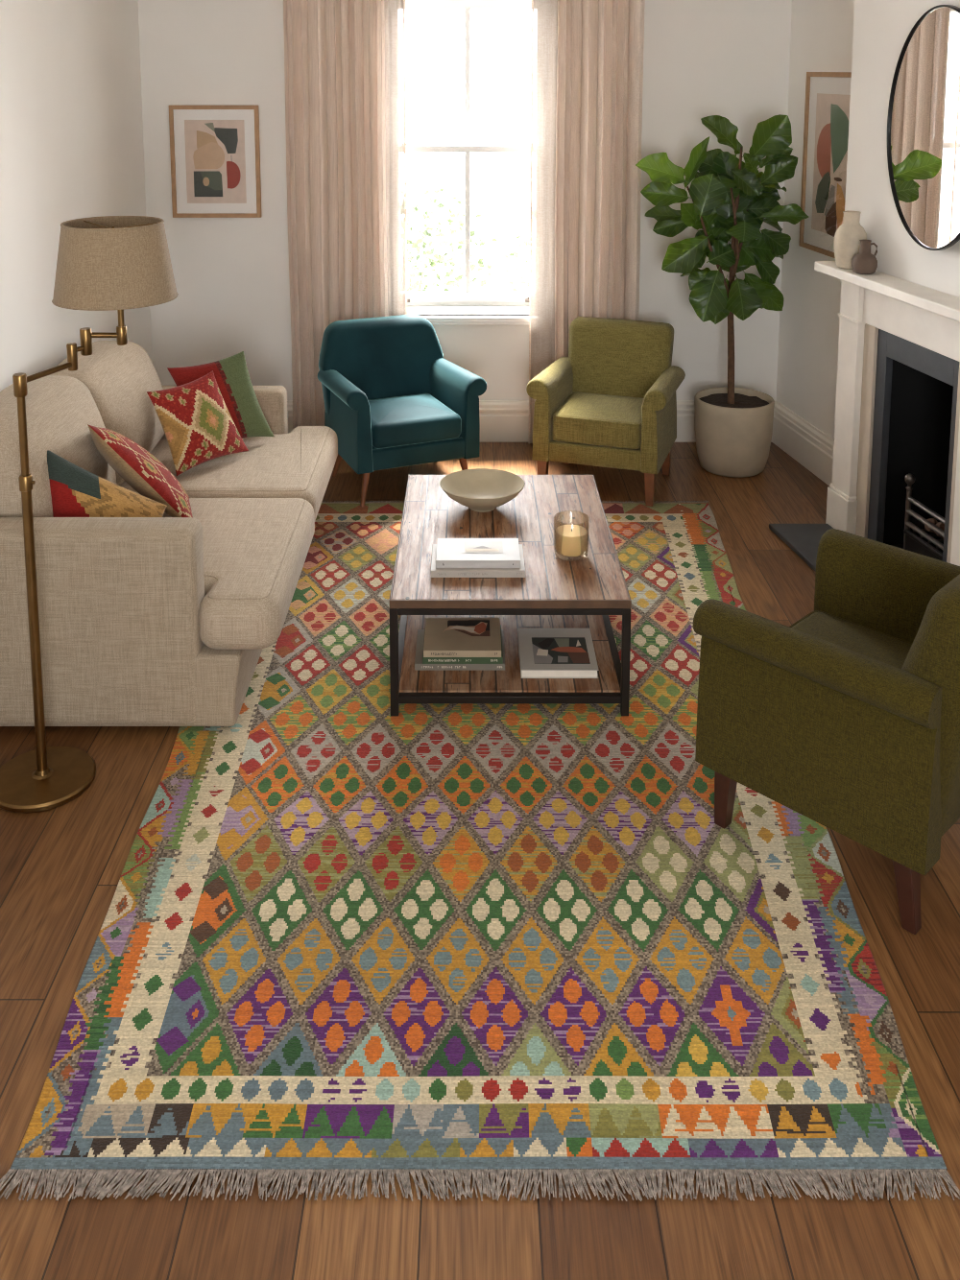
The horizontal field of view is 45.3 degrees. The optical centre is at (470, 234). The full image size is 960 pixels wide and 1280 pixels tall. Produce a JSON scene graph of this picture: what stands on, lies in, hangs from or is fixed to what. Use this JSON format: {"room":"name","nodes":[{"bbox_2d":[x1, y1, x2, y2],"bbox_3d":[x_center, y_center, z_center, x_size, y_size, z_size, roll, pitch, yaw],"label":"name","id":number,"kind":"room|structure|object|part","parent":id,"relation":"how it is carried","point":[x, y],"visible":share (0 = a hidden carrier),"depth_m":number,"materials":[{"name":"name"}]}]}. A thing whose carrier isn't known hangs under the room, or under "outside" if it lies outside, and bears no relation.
{"room":"living room","nodes":[
{"label":"living room","id":0,"kind":"room"},
{"bbox_2d":[0,0,152,391],"bbox_3d":[-1.889,0.273,2.470,0.200,2.950,7.810,0,8,0],"label":"wall","id":1,"kind":"structure","parent":0,"point":[72,147],"depth_m":5.00,"materials":[{"name":"paint"}]},
{"bbox_2d":[137,0,791,400],"bbox_3d":[-0.030,-0.301,6.433,3.918,2.950,0.200,0,8,0],"label":"wall","id":2,"kind":"structure","parent":0,"point":[729,59],"depth_m":6.33,"materials":[{"name":"paint"}]},
{"bbox_2d":[168,105,261,217],"bbox_3d":[-1.395,-0.397,6.304,0.485,0.615,0.026,0,8,0],"label":"framed print","id":3,"kind":"object","parent":2,"relation":"attached to","point":[215,150],"visible":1,"depth_m":6.30,"materials":[{"name":"paper"}]},
{"bbox_2d":[404,0,531,325],"bbox_3d":[-0.015,-0.409,6.390,1.050,1.825,0.255,0,8,0],"label":"window","id":4,"kind":"structure","parent":2,"relation":"in","point":[466,302],"depth_m":6.40,"materials":[{"name":"paint"}]},
{"bbox_3d":[-0.015,-0.438,6.419,0.950,1.775,0.190,0,8,0],"label":"frame","id":5,"kind":"part","parent":4,"relation":"part of","materials":[{"name":"paint"}]},
{"bbox_3d":[-0.015,-0.875,6.365,0.850,0.825,0.040,0,8,0],"label":"sash","id":6,"kind":"part","parent":4,"relation":"part of","materials":[{"name":"glass"}]},
{"bbox_3d":[-0.015,-0.044,6.435,0.850,0.900,0.040,0,8,0],"label":"sash","id":7,"kind":"part","parent":4,"relation":"part of","materials":[{"name":"glass"}]},
{"bbox_3d":[-0.015,0.480,6.448,1.050,0.050,0.115,0,8,0],"label":"sill","id":8,"kind":"part","parent":4,"relation":"part of","materials":[{"name":"paint"}]},
{"bbox_2d":[286,400,776,442],"bbox_3d":[-0.030,1.058,6.514,3.518,0.236,0.030,0,8,0],"label":"baseboard","id":9,"kind":"structure","parent":2,"relation":"attached to","point":[500,420],"depth_m":6.50,"materials":[{"name":"paint"}]},
{"bbox_3d":[-0.030,-1.429,6.093,2.180,0.028,0.149,0,8,0],"label":"curtain rod","id":10,"kind":"object","parent":2,"relation":"attached to","visible":0},
{"bbox_2d":[283,0,406,429],"bbox_3d":[-0.666,-0.110,6.223,0.643,2.608,0.163,0,8,-2],"label":"curtain","id":11,"kind":"object","parent":10,"relation":"hanging from","point":[344,59],"visible":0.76,"depth_m":6.19,"materials":[{"name":"fabric"}]},
{"bbox_2d":[527,0,644,443],"bbox_3d":[0.622,-0.109,6.217,0.594,2.608,0.146,0,8,0],"label":"curtain","id":12,"kind":"object","parent":10,"relation":"hanging from","point":[586,56],"visible":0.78,"depth_m":6.19,"materials":[{"name":"fabric"}]},
{"bbox_3d":[0.688,-0.109,6.217,0.461,2.608,0.146,0,8,0],"label":"linen panel","id":13,"kind":"part","parent":12,"relation":"part of","materials":[{"name":"beige fabric"}]},
{"bbox_2d":[0,442,959,1279],"bbox_3d":[0.573,1.768,2.788,4.723,0.100,7.610,0,8,0],"label":"floor","id":14,"kind":"structure","parent":0,"point":[61,867],"depth_m":2.18,"materials":[{"name":"brown wood"}]},
{"bbox_2d":[0,215,178,813],"bbox_3d":[-1.150,0.794,3.449,0.367,1.639,0.675,4,9,28],"label":"floor lamp","id":15,"kind":"object","parent":14,"relation":"on","point":[106,263],"visible":1,"depth_m":3.35,"materials":[{"name":"gold metal"}]},
{"bbox_3d":[-1.229,0.402,3.345,0.017,0.017,0.219,3,9,21],"label":"arm","id":16,"kind":"part","parent":15,"relation":"part of","materials":[{"name":"gold metal"}]},
{"bbox_3d":[-1.175,0.345,3.460,0.015,0.015,0.050,6,10,36],"label":"arm","id":17,"kind":"part","parent":15,"relation":"part of","materials":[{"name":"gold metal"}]},
{"bbox_3d":[-1.112,0.307,3.495,0.106,0.027,0.017,-3,9,-22],"label":"arm","id":18,"kind":"part","parent":15,"relation":"part of","materials":[{"name":"gold metal"}]},
{"bbox_3d":[-1.076,-0.034,3.466,0.299,0.006,0.299,0,8,0],"label":"trim","id":19,"kind":"part","parent":15,"relation":"part of","materials":[{"name":"fabric"}]},
{"bbox_3d":[-1.076,0.079,3.482,0.362,0.228,0.362,0,8,0],"label":"lamp shade","id":20,"kind":"part","parent":15,"relation":"part of","materials":[{"name":"fabric"}]},
{"bbox_3d":[-1.076,0.192,3.499,0.367,0.006,0.367,0,8,0],"label":"trim","id":21,"kind":"part","parent":15,"relation":"part of","materials":[{"name":"fabric"}]},
{"bbox_3d":[-1.056,0.222,3.503,0.052,0.135,0.036,0,8,0],"label":"stem","id":22,"kind":"part","parent":15,"relation":"part of","materials":[{"name":"gold metal"}]},
{"bbox_2d":[0,340,337,726],"bbox_3d":[-1.185,0.983,4.484,1.170,0.966,1.856,0,8,0],"label":"sofa","id":23,"kind":"object","parent":14,"relation":"on","point":[166,620],"visible":0.79,"depth_m":3.63,"materials":[{"name":"fabric"}]},
{"bbox_2d":[0,375,116,517],"bbox_3d":[-1.522,0.820,4.085,0.382,0.529,0.769,0,8,0],"label":"cushion","id":24,"kind":"object","parent":23,"relation":"on","point":[59,409],"depth_m":3.94,"materials":[{"name":"fabric"}]},
{"bbox_3d":[-1.308,1.230,3.660,0.913,0.660,0.154,0,8,0],"label":"arm","id":25,"kind":"part","parent":23,"relation":"part of","materials":[{"name":"fabric"}]},
{"bbox_2d":[47,450,166,517],"bbox_3d":[-1.238,0.883,3.823,0.475,0.405,0.167,0,8,0],"label":"cushion","id":26,"kind":"object","parent":23,"relation":"on","point":[76,491],"visible":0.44,"depth_m":3.80,"materials":[{"name":"fabric"}]},
{"bbox_2d":[49,340,164,485],"bbox_3d":[-1.522,0.734,4.848,0.382,0.479,0.784,0,8,0],"label":"cushion","id":27,"kind":"object","parent":23,"relation":"on","point":[118,378],"depth_m":4.72,"materials":[{"name":"fabric"}]},
{"bbox_2d":[87,424,192,517],"bbox_3d":[-1.192,0.833,4.183,0.475,0.400,0.360,0,8,0],"label":"cushion","id":28,"kind":"object","parent":23,"relation":"on","point":[133,463],"visible":0.93,"depth_m":4.05,"materials":[{"name":"fabric"}]},
{"bbox_2d":[146,370,248,475],"bbox_3d":[-1.115,0.769,4.778,0.161,0.363,0.411,8,11,43],"label":"cushion","id":29,"kind":"object","parent":23,"relation":"on","point":[198,425],"visible":1,"depth_m":4.71,"materials":[{"name":"fabric"}]},
{"bbox_2d":[166,351,274,438],"bbox_3d":[-1.081,0.721,5.015,0.444,0.403,0.140,-4,9,-27],"label":"cushion","id":30,"kind":"object","parent":23,"relation":"on","point":[231,374],"visible":0.54,"depth_m":5.00,"materials":[{"name":"fabric"}]},
{"bbox_3d":[-1.308,1.009,5.354,0.913,0.612,0.143,0,8,0],"label":"arm","id":31,"kind":"part","parent":23,"relation":"part of","materials":[{"name":"fabric"}]},
{"bbox_2d":[119,426,337,521],"bbox_3d":[-1.081,1.036,4.953,0.938,0.181,0.894,0,8,0],"label":"seat cushion","id":32,"kind":"object","parent":23,"relation":"on","point":[299,462],"depth_m":4.78,"materials":[{"name":"fabric"}]},
{"bbox_2d":[162,497,314,649],"bbox_3d":[-1.075,1.167,4.046,0.950,0.181,0.923,0,8,0],"label":"seat cushion","id":33,"kind":"object","parent":23,"relation":"on","point":[255,550],"depth_m":3.80,"materials":[{"name":"fabric"}]},
{"bbox_2d":[317,313,486,506],"bbox_3d":[-0.378,0.874,5.862,0.717,0.793,0.686,-3,9,-23],"label":"armchair","id":34,"kind":"object","parent":14,"relation":"on","point":[391,398],"visible":0.94,"depth_m":5.75,"materials":[{"name":"teal fabric"}]},
{"bbox_3d":[-0.674,1.160,5.941,0.090,0.203,0.037,6,10,38],"label":"leg","id":35,"kind":"part","parent":34,"relation":"part of","materials":[{"name":"brown wood"}]},
{"bbox_3d":[-0.627,0.900,5.694,0.126,0.404,0.570,-3,9,-23],"label":"arm","id":36,"kind":"part","parent":34,"relation":"part of","materials":[{"name":"teal fabric"}]},
{"bbox_3d":[-0.506,1.213,5.543,0.037,0.192,0.076,5,9,29],"label":"leg","id":37,"kind":"part","parent":34,"relation":"part of","materials":[{"name":"brown wood"}]},
{"bbox_3d":[-0.462,0.750,6.045,0.663,0.600,0.254,-3,9,-23],"label":"backrest","id":38,"kind":"part","parent":34,"relation":"part of","materials":[{"name":"teal fabric"}]},
{"bbox_2d":[368,393,461,449],"bbox_3d":[-0.335,0.918,5.766,0.462,0.149,0.454,-3,9,-23],"label":"seat cushion","id":39,"kind":"object","parent":34,"relation":"on","point":[395,420],"depth_m":5.61,"materials":[{"name":"teal fabric"}]},
{"bbox_3d":[-0.364,1.031,5.851,0.618,0.100,0.605,-3,9,-23],"label":"seat rail","id":40,"kind":"part","parent":34,"relation":"part of","materials":[{"name":"teal fabric"}]},
{"bbox_3d":[-0.083,0.867,5.923,0.126,0.404,0.570,-3,9,-23],"label":"arm","id":41,"kind":"part","parent":34,"relation":"part of","materials":[{"name":"teal fabric"}]},
{"bbox_3d":[-0.027,1.189,5.745,0.076,0.202,0.037,2,9,15],"label":"leg","id":42,"kind":"part","parent":34,"relation":"part of","materials":[{"name":"brown wood"}]},
{"bbox_2d":[0,499,959,1201],"bbox_3d":[0.085,1.551,3.888,2.154,0.012,3.512,0,8,0],"label":"rug","id":43,"kind":"object","parent":14,"relation":"on","point":[339,934],"visible":0.73,"depth_m":2.74,"materials":[{"name":"fabric"}]},
{"bbox_2d":[389,474,631,716],"bbox_3d":[0.128,1.288,4.284,0.775,0.400,1.150,0,8,0],"label":"coffee table","id":44,"kind":"object","parent":43,"relation":"on","point":[554,592],"visible":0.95,"depth_m":3.88,"materials":[{"name":"brown wood"}]},
{"bbox_3d":[-0.246,1.383,3.730,0.026,0.371,0.026,0,8,0],"label":"leg","id":45,"kind":"part","parent":44,"relation":"part of","materials":[{"name":"black metal"}]},
{"bbox_2d":[414,629,504,670],"bbox_3d":[-0.035,1.442,4.000,0.305,0.024,0.240,0,8,0],"label":"book","id":46,"kind":"object","parent":44,"relation":"on","point":[418,666],"visible":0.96,"depth_m":3.88,"materials":[{"name":"beige paper"}]},
{"bbox_2d":[422,624,502,663],"bbox_3d":[-0.026,1.419,3.987,0.270,0.026,0.225,0,8,0],"label":"book","id":47,"kind":"object","parent":46,"relation":"on","point":[425,660],"visible":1,"depth_m":3.88,"materials":[{"name":"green paper"}]},
{"bbox_2d":[423,617,500,657],"bbox_3d":[-0.027,1.392,3.983,0.262,0.027,0.235,0,8,0],"label":"book","id":48,"kind":"object","parent":47,"relation":"on","point":[443,637],"visible":1,"depth_m":3.95,"materials":[{"name":"brown paper"}]},
{"bbox_2d":[442,619,490,636],"bbox_3d":[-0.015,1.375,4.018,0.165,0.002,0.115,0,8,0],"label":"print","id":49,"kind":"object","parent":48,"relation":"on","point":[450,628],"depth_m":4.02,"materials":[{"name":"brown"}]},
{"bbox_2d":[430,544,524,577],"bbox_3d":[0.025,1.121,3.954,0.315,0.025,0.215,0,8,0],"label":"book","id":50,"kind":"object","parent":44,"relation":"on","point":[435,572],"visible":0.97,"depth_m":3.85,"materials":[{"name":"grey paper"}]},
{"bbox_2d":[435,538,520,568],"bbox_3d":[0.026,1.093,3.951,0.283,0.030,0.185,0,8,0],"label":"book","id":51,"kind":"object","parent":50,"relation":"on","point":[451,553],"visible":1,"depth_m":3.92,"materials":[{"name":"grey paper"}]},
{"bbox_2d":[461,541,502,552],"bbox_3d":[0.041,1.077,3.962,0.140,0.002,0.095,0,8,0],"label":"print","id":52,"kind":"object","parent":51,"relation":"on","point":[466,546],"depth_m":3.96,"materials":[{"name":"grey paper"}]},
{"bbox_2d":[439,468,524,512],"bbox_3d":[0.046,1.010,4.461,0.330,0.098,0.330,0,8,0],"label":"bowl","id":53,"kind":"object","parent":44,"relation":"on","point":[479,489],"visible":1,"depth_m":4.52,"materials":[{"name":"ceramic"}]},
{"bbox_2d":[399,615,619,692],"bbox_3d":[0.128,1.423,4.304,0.723,0.024,1.098,0,8,0],"label":"shelf","id":54,"kind":"object","parent":44,"relation":"attached to","point":[509,680],"depth_m":3.88,"materials":[{"name":"brown wood"}]},
{"bbox_3d":[0.128,1.280,4.283,0.775,0.326,1.150,0,8,0],"label":"frame","id":55,"kind":"part","parent":44,"relation":"part of","materials":[{"name":"black metal"}]},
{"bbox_2d":[517,628,598,678],"bbox_3d":[0.297,1.441,3.973,0.258,0.034,0.290,0,8,0],"label":"book","id":56,"kind":"object","parent":44,"relation":"on","point":[543,652],"visible":1,"depth_m":3.93,"materials":[{"name":"paper"}]},
{"bbox_2d":[531,637,590,663],"bbox_3d":[0.308,1.429,3.956,0.187,0.004,0.180,0,8,0],"label":"print","id":57,"kind":"object","parent":56,"relation":"on","point":[544,650],"depth_m":3.95,"materials":[{"name":"paper"}]},
{"bbox_2d":[553,510,589,561],"bbox_3d":[0.352,1.054,4.015,0.123,0.140,0.123,0,8,0],"label":"candle","id":58,"kind":"object","parent":44,"relation":"on","point":[570,541],"visible":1,"depth_m":3.98,"materials":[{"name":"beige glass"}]},
{"bbox_3d":[0.502,1.383,3.730,0.026,0.371,0.026,0,8,0],"label":"leg","id":59,"kind":"part","parent":44,"relation":"part of","materials":[{"name":"black metal"}]},
{"bbox_2d":[525,316,685,506],"bbox_3d":[0.708,0.877,5.863,0.692,0.780,0.686,3,9,19],"label":"armchair","id":60,"kind":"object","parent":14,"relation":"on","point":[611,402],"visible":0.99,"depth_m":5.72,"materials":[{"name":"green fabric"}]},
{"bbox_3d":[0.361,1.197,5.717,0.052,0.188,0.052,3,9,19],"label":"leg","id":61,"kind":"part","parent":60,"relation":"part of","materials":[{"name":"brown wood"}]},
{"bbox_3d":[0.422,0.872,5.908,0.124,0.408,0.585,3,9,19],"label":"arm","id":62,"kind":"part","parent":60,"relation":"part of"},
{"bbox_3d":[0.688,1.039,5.829,0.608,0.100,0.555,3,9,19],"label":"seat rail","id":63,"kind":"part","parent":60,"relation":"part of","materials":[{"name":"green fabric"}]},
{"bbox_2d":[551,391,643,449],"bbox_3d":[0.674,0.918,5.772,0.438,0.157,0.458,3,9,19],"label":"seat cushion","id":64,"kind":"object","parent":60,"relation":"on","point":[580,419],"depth_m":5.60,"materials":[{"name":"green fabric"}]},
{"bbox_3d":[0.779,0.759,6.055,0.548,0.602,0.249,3,9,19],"label":"backrest","id":65,"kind":"part","parent":60,"relation":"part of","materials":[{"name":"green fabric"}]},
{"bbox_3d":[0.863,1.217,5.545,0.052,0.178,0.052,3,9,19],"label":"leg","id":66,"kind":"part","parent":60,"relation":"part of","materials":[{"name":"brown wood"}]},
{"bbox_3d":[0.960,0.899,5.725,0.124,0.408,0.585,3,9,19],"label":"arm","id":67,"kind":"part","parent":60,"relation":"part of"},
{"bbox_3d":[1.010,1.161,5.968,0.052,0.188,0.073,3,9,19],"label":"leg","id":68,"kind":"part","parent":60,"relation":"part of","materials":[{"name":"brown wood"}]},
{"bbox_2d":[635,114,807,477],"bbox_3d":[1.259,0.303,6.033,0.888,1.869,0.645,0,8,0],"label":"fig","id":69,"kind":"object","parent":14,"relation":"on","point":[733,426],"visible":1,"depth_m":5.86,"materials":[{"name":"plant"}]},
{"bbox_2d":[768,523,832,571],"bbox_3d":[1.616,1.422,4.742,0.304,0.024,1.184,-1,8,-9],"label":"hearth","id":70,"kind":"object","parent":14,"relation":"on","point":[803,539],"visible":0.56,"depth_m":5.14,"materials":[{"name":"stone"}]},
{"bbox_2d":[691,528,959,934],"bbox_3d":[1.148,1.211,3.122,0.792,0.905,0.777,-8,12,-44],"label":"armchair","id":71,"kind":"object","parent":14,"relation":"on","point":[844,716],"visible":1,"depth_m":2.91,"materials":[{"name":"green fabric"}]},
{"bbox_3d":[0.711,1.547,3.198,0.052,0.198,0.052,-8,12,-44],"label":"leg","id":72,"kind":"part","parent":71,"relation":"part of","materials":[{"name":"brown wood"}]},
{"bbox_3d":[0.865,1.252,2.936,0.124,0.470,0.645,-8,12,-44],"label":"arm","id":73,"kind":"part","parent":71,"relation":"part of","materials":[{"name":"green fabric"}]},
{"bbox_2d":[791,612,911,668],"bbox_3d":[1.065,1.268,3.214,0.538,0.157,0.518,-8,12,-44],"label":"seat cushion","id":74,"kind":"object","parent":71,"relation":"on","point":[884,640],"depth_m":3.39,"materials":[{"name":"green fabric"}]},
{"bbox_3d":[1.338,1.184,3.404,0.124,0.470,0.645,-8,12,-44],"label":"arm","id":75,"kind":"part","parent":71,"relation":"part of","materials":[{"name":"green fabric"}]},
{"bbox_3d":[1.076,1.605,2.838,0.052,0.208,0.073,-8,12,-44],"label":"leg","id":76,"kind":"part","parent":71,"relation":"part of","materials":[{"name":"brown wood"}]},
{"bbox_3d":[1.306,1.136,2.951,0.657,0.707,0.331,-8,12,-44],"label":"backrest","id":77,"kind":"part","parent":71,"relation":"part of","materials":[{"name":"green fabric"}]},
{"bbox_2d":[813,260,959,566],"bbox_3d":[1.941,0.810,4.743,0.570,1.235,1.200,-2,8,-11],"label":"fireplace","id":78,"kind":"object","parent":14,"relation":"on","point":[897,403],"depth_m":5.01,"materials":[{"name":"stone"}]},
{"bbox_2d":[832,211,866,269],"bbox_3d":[1.652,0.024,5.004,0.140,0.246,0.140,0,8,0],"label":"vase","id":79,"kind":"object","parent":78,"relation":"on","point":[846,243],"visible":0.91,"depth_m":4.96,"materials":[{"name":"beige ceramic"}]},
{"bbox_2d":[851,239,877,274],"bbox_3d":[1.671,0.095,4.879,0.104,0.141,0.104,0,8,0],"label":"vase","id":80,"kind":"object","parent":78,"relation":"on","point":[864,262],"visible":1,"depth_m":4.85,"materials":[{"name":"brown ceramic"}]},
{"bbox_3d":[1.703,0.064,4.861,0.030,0.056,0.009,3,9,23],"label":"handle","id":81,"kind":"part","parent":80,"relation":"part of","materials":[{"name":"brown ceramic"}]},
{"bbox_2d":[813,260,959,322],"bbox_3d":[1.735,0.226,4.617,0.150,0.042,1.200,-2,8,-11],"label":"mantel shelf","id":82,"kind":"object","parent":78,"relation":"attached to","point":[943,304],"depth_m":4.57,"materials":[{"name":"paint"}]},
{"bbox_3d":[1.879,1.348,4.695,0.022,0.145,0.390,-2,8,-11],"label":"ash panel","id":83,"kind":"part","parent":78,"relation":"part of","materials":[{"name":"black metal"}]},
{"bbox_3d":[2.025,1.228,4.706,0.322,0.395,0.444,-2,8,-11],"label":"fire grate","id":84,"kind":"part","parent":78,"relation":"part of","materials":[{"name":"silver metal"}]},
{"bbox_2d":[924,518,944,540],"bbox_3d":[2.042,1.224,4.700,0.297,0.103,0.383,-2,8,-11],"label":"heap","id":85,"kind":"object","parent":78,"relation":"in","point":[935,522],"visible":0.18,"depth_m":4.74,"materials":[{"name":"brown wood"}]},
{"bbox_2d":[693,386,774,477],"bbox_3d":[1.385,1.048,6.073,0.410,0.383,0.410,0,8,0],"label":"planter","id":86,"kind":"object","parent":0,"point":[733,432],"depth_m":5.93,"materials":[{"name":"ceramic"}]},
{"bbox_2d":[776,0,853,439],"bbox_3d":[2.473,0.273,2.470,0.247,2.950,7.946,-1,8,-9],"label":"wall","id":87,"kind":"structure","parent":0,"point":[821,31],"depth_m":6.07,"materials":[{"name":"paint"}]},
{"bbox_2d":[771,401,833,485],"bbox_3d":[1.805,1.139,5.958,0.030,0.236,1.124,-1,8,-9],"label":"baseboard","id":88,"kind":"structure","parent":87,"relation":"attached to","point":[797,438],"depth_m":6.12,"materials":[{"name":"paint"}]},
{"bbox_2d":[798,71,851,258],"bbox_3d":[1.808,-0.343,5.727,0.027,0.915,0.660,-1,8,-9],"label":"framed print","id":89,"kind":"object","parent":87,"relation":"attached to","point":[827,94],"visible":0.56,"depth_m":5.82,"materials":[{"name":"paper"}]},
{"bbox_2d":[844,0,959,297],"bbox_3d":[2.055,-0.041,4.636,0.500,2.950,1.250,-2,8,-11],"label":"wall","id":90,"kind":"structure","parent":0,"point":[881,28],"depth_m":4.88,"materials":[{"name":"paint"}]},
{"bbox_2d":[886,4,959,250],"bbox_3d":[1.786,-0.403,4.419,0.022,0.936,0.750,-1,8,-7],"label":"wall mirror","id":91,"kind":"object","parent":90,"relation":"attached to","point":[923,116],"visible":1,"depth_m":4.47,"materials":[{"name":"clear glass"}]},
{"label":"outside","id":92,"kind":"structure","parent":0,"visible":0},
{"bbox_2d":[405,179,529,291],"bbox_3d":[0.000,0.285,18.588,28.000,0.100,23.290,0,8,0],"label":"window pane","id":93,"kind":"object","parent":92,"point":[499,201],"visible":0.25,"depth_m":20.99,"materials":[{"name":"clear glass"}]},
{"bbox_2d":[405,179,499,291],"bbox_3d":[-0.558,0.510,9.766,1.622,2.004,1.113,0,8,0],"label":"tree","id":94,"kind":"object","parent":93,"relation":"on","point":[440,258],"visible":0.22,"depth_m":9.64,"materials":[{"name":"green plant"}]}
]}

